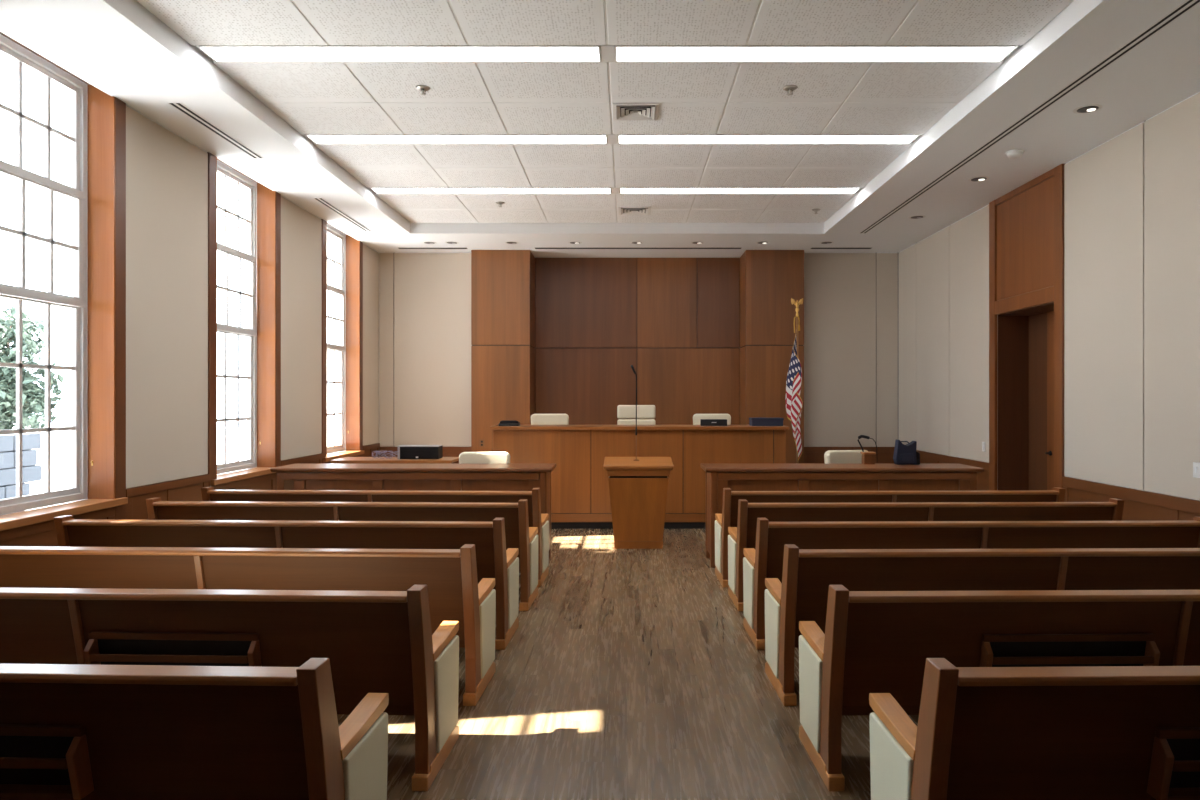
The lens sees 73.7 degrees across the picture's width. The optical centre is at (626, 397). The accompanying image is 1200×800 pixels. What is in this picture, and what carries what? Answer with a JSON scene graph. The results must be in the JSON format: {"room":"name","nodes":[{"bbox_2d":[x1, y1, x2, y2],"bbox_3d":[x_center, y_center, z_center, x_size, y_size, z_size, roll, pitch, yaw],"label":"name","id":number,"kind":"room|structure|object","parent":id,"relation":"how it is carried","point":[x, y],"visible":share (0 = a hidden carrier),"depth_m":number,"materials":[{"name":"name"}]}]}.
{"room":"courtroom","nodes":[
{"label":"courtroom","id":0,"kind":"room"},
{"bbox_2d":[0,34,379,519],"bbox_3d":[-4.173,-0.515,5.925,0.335,4.370,15.450,0,0,0],"label":"wall","id":1,"kind":"structure","parent":0,"point":[167,174],"depth_m":7.27,"materials":[{"name":"white paint"}]},
{"bbox_2d":[0,32,127,546],"bbox_3d":[-4.133,-0.400,5.610,0.315,4.140,1.588,0,0,0],"label":"window","id":2,"kind":"structure","parent":1,"relation":"in","point":[98,139],"depth_m":6.21,"materials":[{"name":"brown wood"}]},
{"bbox_2d":[207,152,280,489],"bbox_3d":[-4.133,-0.400,8.475,0.315,4.140,1.588,0,0,0],"label":"window","id":3,"kind":"structure","parent":1,"relation":"in","point":[263,256],"depth_m":9.07,"materials":[{"name":"brown wood"}]},
{"bbox_2d":[321,219,363,463],"bbox_3d":[-4.133,-0.400,11.345,0.315,4.140,1.608,0,0,0],"label":"window","id":4,"kind":"structure","parent":1,"relation":"in","point":[350,348],"depth_m":11.99,"materials":[{"name":"brown wood"}]},
{"bbox_2d":[0,0,1199,257],"bbox_3d":[0.287,-2.530,5.925,8.645,0.340,15.450,0,0,0],"label":"ceiling","id":5,"kind":"structure","parent":0,"point":[143,54],"depth_m":6.66,"materials":[{"name":"white paint"}]},
{"bbox_2d":[168,103,264,158],"bbox_3d":[-3.620,-2.358,7.135,0.110,0.004,1.470,0,0,0],"label":"ceiling vent","id":6,"kind":"object","parent":5,"relation":"in","point":[181,107],"visible":1,"depth_m":7.02,"materials":[{"name":"white metal"}]},
{"bbox_2d":[313,198,371,230],"bbox_3d":[-3.650,-2.358,10.375,0.110,0.004,1.850,0,0,0],"label":"ceiling vent","id":7,"kind":"object","parent":5,"relation":"in","point":[324,202],"visible":1,"depth_m":10.22,"materials":[{"name":"white metal"}]},
{"bbox_2d":[196,45,601,62],"bbox_3d":[-1.630,-2.522,5.840,2.880,0.032,0.276,0,0,0],"label":"recessed light","id":8,"kind":"object","parent":5,"relation":"in","point":[218,53],"visible":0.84,"depth_m":5.84,"materials":[{"name":"white paint"}]},
{"bbox_2d":[415,85,430,94],"bbox_3d":[-1.650,-2.482,6.470,0.120,0.056,0.120,0,0,0],"label":"sprinkler head","id":9,"kind":"object","parent":5,"relation":"attached to","point":[423,88],"visible":1,"depth_m":6.45},
{"bbox_2d":[422,241,435,243],"bbox_3d":[-3.000,-2.353,12.150,0.210,0.014,0.210,0,0,0],"label":"recessed light","id":10,"kind":"object","parent":5,"relation":"in","point":[425,242],"visible":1,"depth_m":12.11,"materials":[{"name":"white paint"}]},
{"bbox_2d":[397,247,466,248],"bbox_3d":[-3.060,-2.358,12.600,1.080,0.004,0.140,0,0,0],"label":"ceiling vent","id":11,"kind":"object","parent":5,"relation":"in","point":[397,247],"visible":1,"depth_m":12.53,"materials":[{"name":"grey metal"}]},
{"bbox_2d":[445,241,458,243],"bbox_3d":[-2.660,-2.353,12.150,0.210,0.014,0.210,0,0,0],"label":"recessed light","id":12,"kind":"object","parent":5,"relation":"in","point":[447,242],"visible":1,"depth_m":12.12,"materials":[{"name":"white paint"}]},
{"bbox_2d":[305,134,607,143],"bbox_3d":[-1.630,-2.522,7.765,2.880,0.032,0.276,0,0,0],"label":"recessed light","id":13,"kind":"object","parent":5,"relation":"in","point":[316,138],"visible":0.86,"depth_m":7.75,"materials":[{"name":"white paint"}]},
{"bbox_2d":[309,136,605,142],"bbox_3d":[-1.630,-2.524,7.765,2.848,0.020,0.244,0,0,0],"label":"diffuser","id":14,"kind":"object","parent":13,"relation":"attached to","point":[316,139],"depth_m":7.78,"materials":[{"name":"white plastic"}]},
{"bbox_2d":[370,187,611,193],"bbox_3d":[-1.630,-2.522,9.690,2.880,0.032,0.276,0,0,0],"label":"recessed light","id":15,"kind":"object","parent":5,"relation":"in","point":[448,190],"visible":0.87,"depth_m":9.69,"materials":[{"name":"white paint"}]},
{"bbox_2d":[505,241,518,243],"bbox_3d":[-1.750,-2.353,12.150,0.210,0.014,0.210,0,0,0],"label":"recessed light","id":16,"kind":"object","parent":5,"relation":"in","point":[507,242],"visible":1,"depth_m":12.11,"materials":[{"name":"white paint"}]},
{"bbox_2d":[568,241,581,243],"bbox_3d":[-0.790,-2.353,12.150,0.210,0.014,0.210,0,0,0],"label":"recessed light","id":17,"kind":"object","parent":5,"relation":"in","point":[571,242],"visible":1,"depth_m":12.12,"materials":[{"name":"white paint"}]},
{"bbox_2d":[618,207,650,214],"bbox_3d":[0.100,-2.499,10.700,0.430,0.022,0.430,0,0,0],"label":"ceiling vent","id":18,"kind":"object","parent":5,"relation":"in","point":[621,210],"visible":1,"depth_m":10.69,"materials":[{"name":"white metal"}]},
{"bbox_2d":[612,103,658,119],"bbox_3d":[0.075,-2.499,7.000,0.400,0.022,0.400,0,0,0],"label":"ceiling vent","id":19,"kind":"object","parent":5,"relation":"in","point":[621,111],"visible":1,"depth_m":6.98,"materials":[{"name":"white metal"}]},
{"bbox_2d":[630,241,643,243],"bbox_3d":[0.150,-2.353,12.150,0.210,0.014,0.210,0,0,0],"label":"recessed light","id":20,"kind":"object","parent":5,"relation":"in","point":[633,242],"visible":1,"depth_m":12.11,"materials":[{"name":"white paint"}]},
{"bbox_2d":[534,247,741,248],"bbox_3d":[0.175,-2.358,12.600,3.250,0.004,0.140,0,0,0],"label":"ceiling vent","id":21,"kind":"object","parent":5,"relation":"in","point":[534,247],"visible":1,"depth_m":12.53,"materials":[{"name":"grey metal"}]},
{"bbox_2d":[691,241,703,243],"bbox_3d":[1.070,-2.353,12.150,0.210,0.014,0.210,0,0,0],"label":"recessed light","id":22,"kind":"object","parent":5,"relation":"in","point":[694,242],"visible":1,"depth_m":12.11,"materials":[{"name":"white paint"}]},
{"bbox_2d":[619,187,859,193],"bbox_3d":[1.350,-2.522,9.690,2.880,0.032,0.276,0,0,0],"label":"recessed light","id":23,"kind":"object","parent":5,"relation":"in","point":[697,190],"visible":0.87,"depth_m":9.69,"materials":[{"name":"white paint"}]},
{"bbox_2d":[756,241,769,243],"bbox_3d":[2.060,-2.353,12.150,0.210,0.014,0.210,0,0,0],"label":"recessed light","id":24,"kind":"object","parent":5,"relation":"in","point":[760,242],"visible":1,"depth_m":12.11,"materials":[{"name":"white paint"}]},
{"bbox_2d":[618,134,919,143],"bbox_3d":[1.350,-2.522,7.765,2.880,0.032,0.276,0,0,0],"label":"recessed light","id":25,"kind":"object","parent":5,"relation":"in","point":[622,138],"visible":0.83,"depth_m":7.75,"materials":[{"name":"white paint"}]},
{"bbox_2d":[783,85,797,94],"bbox_3d":[1.320,-2.482,6.470,0.120,0.056,0.120,0,0,0],"label":"sprinkler head","id":26,"kind":"object","parent":5,"relation":"attached to","point":[787,88],"visible":1,"depth_m":6.45},
{"bbox_2d":[614,44,1017,62],"bbox_3d":[1.350,-2.522,5.840,2.880,0.032,0.276,0,0,0],"label":"recessed light","id":27,"kind":"object","parent":5,"relation":"in","point":[886,53],"visible":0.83,"depth_m":5.86,"materials":[{"name":"white paint"}]},
{"bbox_2d":[820,241,833,243],"bbox_3d":[3.030,-2.353,12.150,0.210,0.014,0.210,0,0,0],"label":"recessed light","id":28,"kind":"object","parent":5,"relation":"in","point":[824,242],"visible":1,"depth_m":12.11,"materials":[{"name":"white paint"}]},
{"bbox_2d":[811,247,872,248],"bbox_3d":[3.375,-2.358,12.600,0.950,0.004,0.140,0,0,0],"label":"ceiling vent","id":29,"kind":"object","parent":5,"relation":"in","point":[812,247],"visible":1,"depth_m":12.53,"materials":[{"name":"grey metal"}]},
{"bbox_2d":[908,215,924,218],"bbox_3d":[3.780,-2.353,10.430,0.210,0.014,0.210,0,0,0],"label":"recessed light","id":30,"kind":"object","parent":5,"relation":"in","point":[915,216],"visible":1,"depth_m":10.41,"materials":[{"name":"white paint"}]},
{"bbox_2d":[968,176,988,181],"bbox_3d":[3.790,-2.353,8.620,0.210,0.014,0.210,0,0,0],"label":"recessed light","id":31,"kind":"object","parent":5,"relation":"in","point":[980,178],"visible":1,"depth_m":8.60,"materials":[{"name":"white paint"}]},
{"bbox_2d":[1005,149,1024,158],"bbox_3d":[3.720,-2.332,7.670,0.170,0.054,0.170,0,0,0],"label":"smoke detector","id":32,"kind":"object","parent":5,"relation":"attached to","point":[1016,153],"visible":1,"depth_m":7.62,"materials":[{"name":"white paint"}]},
{"bbox_2d":[860,0,1199,232],"bbox_3d":[3.370,-2.358,6.025,0.100,0.004,10.850,0,0,0],"label":"ceiling vent","id":33,"kind":"object","parent":5,"relation":"in","point":[1186,6],"visible":1,"depth_m":6.20,"materials":[{"name":"black metal"}]},
{"bbox_2d":[1073,104,1102,113],"bbox_3d":[3.760,-2.353,6.530,0.210,0.014,0.210,0,0,0],"label":"recessed light","id":34,"kind":"object","parent":5,"relation":"in","point":[1090,108],"visible":1,"depth_m":6.51,"materials":[{"name":"white paint"}]},
{"bbox_2d":[337,529,918,799],"bbox_3d":[0.530,1.580,5.925,9.740,0.420,15.450,0,0,0],"label":"floor","id":35,"kind":"structure","parent":0,"point":[629,674],"depth_m":4.29,"materials":[{"name":"brown wood"}]},
{"bbox_2d":[0,658,388,799],"bbox_3d":[-2.402,1.232,2.717,3.024,0.875,0.643,0,0,2],"label":"pew","id":36,"kind":"object","parent":35,"relation":"on","point":[68,731],"visible":1,"depth_m":2.44,"materials":[{"name":"brown wood"}]},
{"bbox_2d":[0,784,73,799],"bbox_3d":[-2.021,1.211,2.469,0.682,0.018,0.062,0,0,2],"label":"shelf","id":37,"kind":"object","parent":36,"relation":"attached to","point":[7,791],"depth_m":2.44,"materials":[{"name":"brown wood"}]},
{"bbox_2d":[0,585,458,790],"bbox_3d":[-2.342,1.232,3.678,3.024,0.875,0.643,0,0,2],"label":"pew","id":38,"kind":"object","parent":35,"relation":"on","point":[373,641],"visible":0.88,"depth_m":3.41,"materials":[{"name":"brown wood"}]},
{"bbox_2d":[0,544,495,705],"bbox_3d":[-2.317,1.232,4.617,3.024,0.875,0.643,0,0,2],"label":"pew","id":39,"kind":"object","parent":35,"relation":"on","point":[455,593],"visible":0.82,"depth_m":4.35,"materials":[{"name":"brown wood"}]},
{"bbox_2d":[54,515,518,649],"bbox_3d":[-2.307,1.232,5.588,3.024,0.875,0.643,0,0,2],"label":"pew","id":40,"kind":"object","parent":35,"relation":"on","point":[493,560],"visible":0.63,"depth_m":5.32,"materials":[{"name":"brown wood"}]},
{"bbox_2d":[146,498,537,610],"bbox_3d":[-2.272,1.232,6.548,3.024,0.875,0.643,0,0,2],"label":"pew","id":41,"kind":"object","parent":35,"relation":"on","point":[518,533],"visible":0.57,"depth_m":6.28,"materials":[{"name":"brown wood"}]},
{"bbox_2d":[201,487,548,586],"bbox_3d":[-2.260,1.232,7.338,3.024,0.875,0.643,0,0,2],"label":"pew","id":42,"kind":"object","parent":35,"relation":"on","point":[536,519],"visible":0.3,"depth_m":7.06,"materials":[{"name":"brown wood"}]},
{"bbox_2d":[330,457,458,463],"bbox_3d":[-2.950,1.225,10.300,1.520,0.890,0.600,0,0,0],"label":"desk","id":43,"kind":"object","parent":35,"relation":"on","point":[349,460],"visible":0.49,"depth_m":10.05,"materials":[{"name":"brown wood"}]},
{"bbox_2d":[372,451,398,458],"bbox_3d":[-3.064,0.723,10.150,0.340,0.104,0.138,0,0,0],"label":"cable bundle","id":44,"kind":"object","parent":43,"relation":"on","point":[380,452],"visible":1,"depth_m":10.12,"materials":[{"name":"black plastic"}]},
{"bbox_2d":[398,445,442,458],"bbox_3d":[-2.663,0.696,10.314,0.517,0.168,0.252,0,0,0],"label":"box","id":45,"kind":"object","parent":43,"relation":"on","point":[405,451],"visible":1,"depth_m":10.19,"materials":[{"name":"black plastic"}]},
{"bbox_2d":[270,464,555,557],"bbox_3d":[-2.123,1.180,8.142,2.755,0.980,0.593,0,0,0],"label":"table","id":46,"kind":"object","parent":35,"relation":"on","point":[422,477],"visible":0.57,"depth_m":7.89,"materials":[{"name":"brown wood"}]},
{"bbox_2d":[459,452,509,463],"bbox_3d":[-1.530,1.125,8.855,0.655,1.090,0.610,0,0,0],"label":"chair","id":47,"kind":"object","parent":35,"relation":"on","point":[464,457],"visible":0.12,"depth_m":8.55,"materials":[{"name":"beige leather"}]},
{"bbox_2d":[531,414,568,424],"bbox_3d":[-1.105,0.797,11.205,0.655,1.145,0.610,0,0,0],"label":"chair","id":48,"kind":"object","parent":35,"relation":"on","point":[536,419],"visible":0.09,"depth_m":11.41,"materials":[{"name":"beige leather"}]},
{"bbox_2d":[617,405,655,424],"bbox_3d":[0.135,0.735,11.200,0.655,1.270,0.600,0,0,0],"label":"chair","id":49,"kind":"object","parent":35,"relation":"on","point":[626,414],"visible":0.21,"depth_m":11.41,"materials":[{"name":"beige leather"}]},
{"bbox_2d":[603,457,673,548],"bbox_3d":[0.127,1.178,9.053,0.770,0.984,0.584,0,0,0],"label":"lectern","id":50,"kind":"object","parent":35,"relation":"on","point":[638,490],"visible":1,"depth_m":8.83,"materials":[{"name":"brown wood"}]},
{"bbox_2d":[631,365,638,460],"bbox_3d":[0.093,0.166,9.035,0.069,1.081,0.107,0,0,37],"label":"microphone","id":51,"kind":"object","parent":50,"relation":"on","point":[632,367],"visible":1,"depth_m":9.05,"materials":[{"name":"brown metal"}]},
{"bbox_2d":[490,425,788,528],"bbox_3d":[0.160,1.015,10.480,3.800,1.310,0.680,0,0,0],"label":"bench","id":52,"kind":"object","parent":35,"relation":"on","point":[580,494],"visible":0.56,"depth_m":10.20,"materials":[{"name":"brown wood"}]},
{"bbox_2d":[498,420,519,425],"bbox_3d":[-1.520,0.325,10.325,0.260,0.070,0.150,0,0,0],"label":"desk phone","id":53,"kind":"object","parent":52,"relation":"on","point":[503,422],"visible":0.98,"depth_m":10.31,"materials":[{"name":"black plastic"}]},
{"bbox_2d":[700,419,726,425],"bbox_3d":[1.120,0.318,10.335,0.340,0.085,0.088,0,0,0],"label":"box","id":54,"kind":"object","parent":52,"relation":"on","point":[703,422],"visible":1,"depth_m":10.30,"materials":[{"name":"black plastic"}]},
{"bbox_2d":[749,417,783,425],"bbox_3d":[1.800,0.307,10.350,0.410,0.105,0.250,0,0,0],"label":"box","id":55,"kind":"object","parent":52,"relation":"on","point":[753,421],"visible":1,"depth_m":10.23,"materials":[{"name":"blue fabric"}]},
{"bbox_2d":[693,414,730,424],"bbox_3d":[1.215,0.797,11.205,0.655,1.145,0.610,0,0,0],"label":"chair","id":56,"kind":"object","parent":35,"relation":"on","point":[696,417],"visible":0.13,"depth_m":11.41,"materials":[{"name":"beige leather"}]},
{"bbox_2d":[785,298,802,463],"bbox_3d":[2.481,0.103,11.693,0.361,3.134,0.337,0,0,-37],"label":"flag","id":57,"kind":"object","parent":35,"relation":"on","point":[794,403],"visible":0.98,"depth_m":11.60,"materials":[{"name":"multicoloured fabric"}]},
{"bbox_2d":[701,464,983,566],"bbox_3d":[2.138,1.180,8.142,2.725,0.980,0.593,0,0,0],"label":"table","id":58,"kind":"object","parent":35,"relation":"on","point":[736,477],"visible":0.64,"depth_m":7.89,"materials":[{"name":"brown wood"}]},
{"bbox_2d":[857,435,876,463],"bbox_3d":[2.518,0.537,8.360,0.222,0.305,0.120,0,0,0],"label":"microphone","id":59,"kind":"object","parent":58,"relation":"on","point":[867,457],"visible":1,"depth_m":8.31,"materials":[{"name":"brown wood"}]},
{"bbox_2d":[893,439,919,464],"bbox_3d":[2.912,0.562,8.325,0.255,0.257,0.121,0,0,0],"label":"bag","id":60,"kind":"object","parent":58,"relation":"on","point":[907,454],"visible":1,"depth_m":8.28,"materials":[{"name":"blue fabric"}]},
{"bbox_2d":[824,450,867,463],"bbox_3d":[2.335,1.120,8.986,0.640,1.100,0.610,0,0,-16],"label":"chair","id":61,"kind":"object","parent":35,"relation":"on","point":[830,456],"visible":0.09,"depth_m":8.68,"materials":[{"name":"beige leather"}]},
{"bbox_2d":[715,487,1065,586],"bbox_3d":[2.346,1.232,7.311,3.024,0.875,0.643,0,0,-1],"label":"pew","id":62,"kind":"object","parent":35,"relation":"on","point":[729,516],"visible":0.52,"depth_m":7.04,"materials":[{"name":"brown wood"}]},
{"bbox_2d":[728,498,1124,610],"bbox_3d":[2.371,1.232,6.521,3.024,0.875,0.643,0,0,-1],"label":"pew","id":63,"kind":"object","parent":35,"relation":"on","point":[742,536],"visible":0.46,"depth_m":6.26,"materials":[{"name":"brown wood"}]},
{"bbox_2d":[743,516,1199,649],"bbox_3d":[2.361,1.232,5.561,3.024,0.875,0.643,0,0,-1],"label":"pew","id":64,"kind":"object","parent":35,"relation":"on","point":[764,561],"visible":0.44,"depth_m":5.30,"materials":[{"name":"brown wood"}]},
{"bbox_2d":[765,544,1199,705],"bbox_3d":[2.351,1.232,4.591,3.024,0.875,0.643,0,0,-1],"label":"pew","id":65,"kind":"object","parent":35,"relation":"on","point":[807,574],"visible":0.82,"depth_m":4.33,"materials":[{"name":"brown wood"}]},
{"bbox_2d":[799,585,1199,790],"bbox_3d":[2.356,1.232,3.651,3.024,0.875,0.643,0,0,-1],"label":"pew","id":66,"kind":"object","parent":35,"relation":"on","point":[872,641],"visible":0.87,"depth_m":3.39,"materials":[{"name":"brown wood"}]},
{"bbox_2d":[869,658,1199,799],"bbox_3d":[2.411,1.232,2.691,3.024,0.875,0.643,0,0,-1],"label":"pew","id":67,"kind":"object","parent":35,"relation":"on","point":[1079,732],"visible":1,"depth_m":2.43,"materials":[{"name":"brown wood"}]},
{"bbox_2d":[1167,787,1199,799],"bbox_3d":[1.971,1.211,2.448,0.682,0.018,0.062,0,0,-1],"label":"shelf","id":68,"kind":"object","parent":67,"relation":"attached to","point":[1175,793],"depth_m":2.43,"materials":[{"name":"brown wood"}]},
{"bbox_2d":[379,250,897,463],"bbox_3d":[0.135,-0.515,13.195,8.950,4.370,0.910,0,0,0],"label":"wall","id":69,"kind":"structure","parent":0,"point":[469,343],"depth_m":12.96,"materials":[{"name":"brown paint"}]},
{"bbox_2d":[479,439,483,446],"bbox_3d":[-2.310,0.720,12.734,0.080,0.120,0.012,0,0,0],"label":"power outlet","id":70,"kind":"object","parent":69,"relation":"attached to","point":[481,441],"visible":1,"depth_m":12.73,"materials":[{"name":"brown plastic"}]},
{"bbox_2d":[898,92,1199,520],"bbox_3d":[4.645,-0.515,5.925,0.530,4.370,15.450,0,0,0],"label":"wall","id":71,"kind":"structure","parent":0,"point":[1132,200],"depth_m":7.30,"materials":[{"name":"white paint"}]},
{"bbox_2d":[989,164,1064,489],"bbox_3d":[4.593,-0.345,8.860,0.435,4.030,1.620,0,0,0],"label":"door","id":72,"kind":"structure","parent":71,"relation":"in","point":[1026,223],"depth_m":9.23,"materials":[{"name":"brown wood"}]},
{"bbox_2d":[1193,462,1199,477],"bbox_3d":[4.389,0.555,6.165,0.014,0.120,0.080,0,0,0],"label":"light switch","id":73,"kind":"object","parent":71,"relation":"attached to","point":[1196,465],"visible":1,"depth_m":6.17,"materials":[{"name":"white paint"}]},
{"label":"outside","id":74,"kind":"structure","parent":0,"visible":0},
{"bbox_2d":[12,426,337,510],"bbox_3d":[-32.180,2.195,15.000,55.640,0.150,90.000,0,0,0],"label":"ground","id":75,"kind":"structure","parent":74,"point":[61,441],"depth_m":31.12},
{"bbox_2d":[0,433,41,514],"bbox_3d":[-9.659,1.345,11.403,0.319,1.550,3.206,0,0,0],"label":"stone wall","id":76,"kind":"structure","parent":75,"relation":"on","point":[31,472],"depth_m":12.44,"materials":[{"name":"white stone"}]},
{"bbox_2d":[0,303,63,449],"bbox_3d":[-10.839,0.157,13.525,2.527,3.947,1.775,0,0,0],"label":"tree","id":77,"kind":"object","parent":75,"relation":"on","point":[33,395],"visible":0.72,"depth_m":13.35,"materials":[{"name":"green plant"}]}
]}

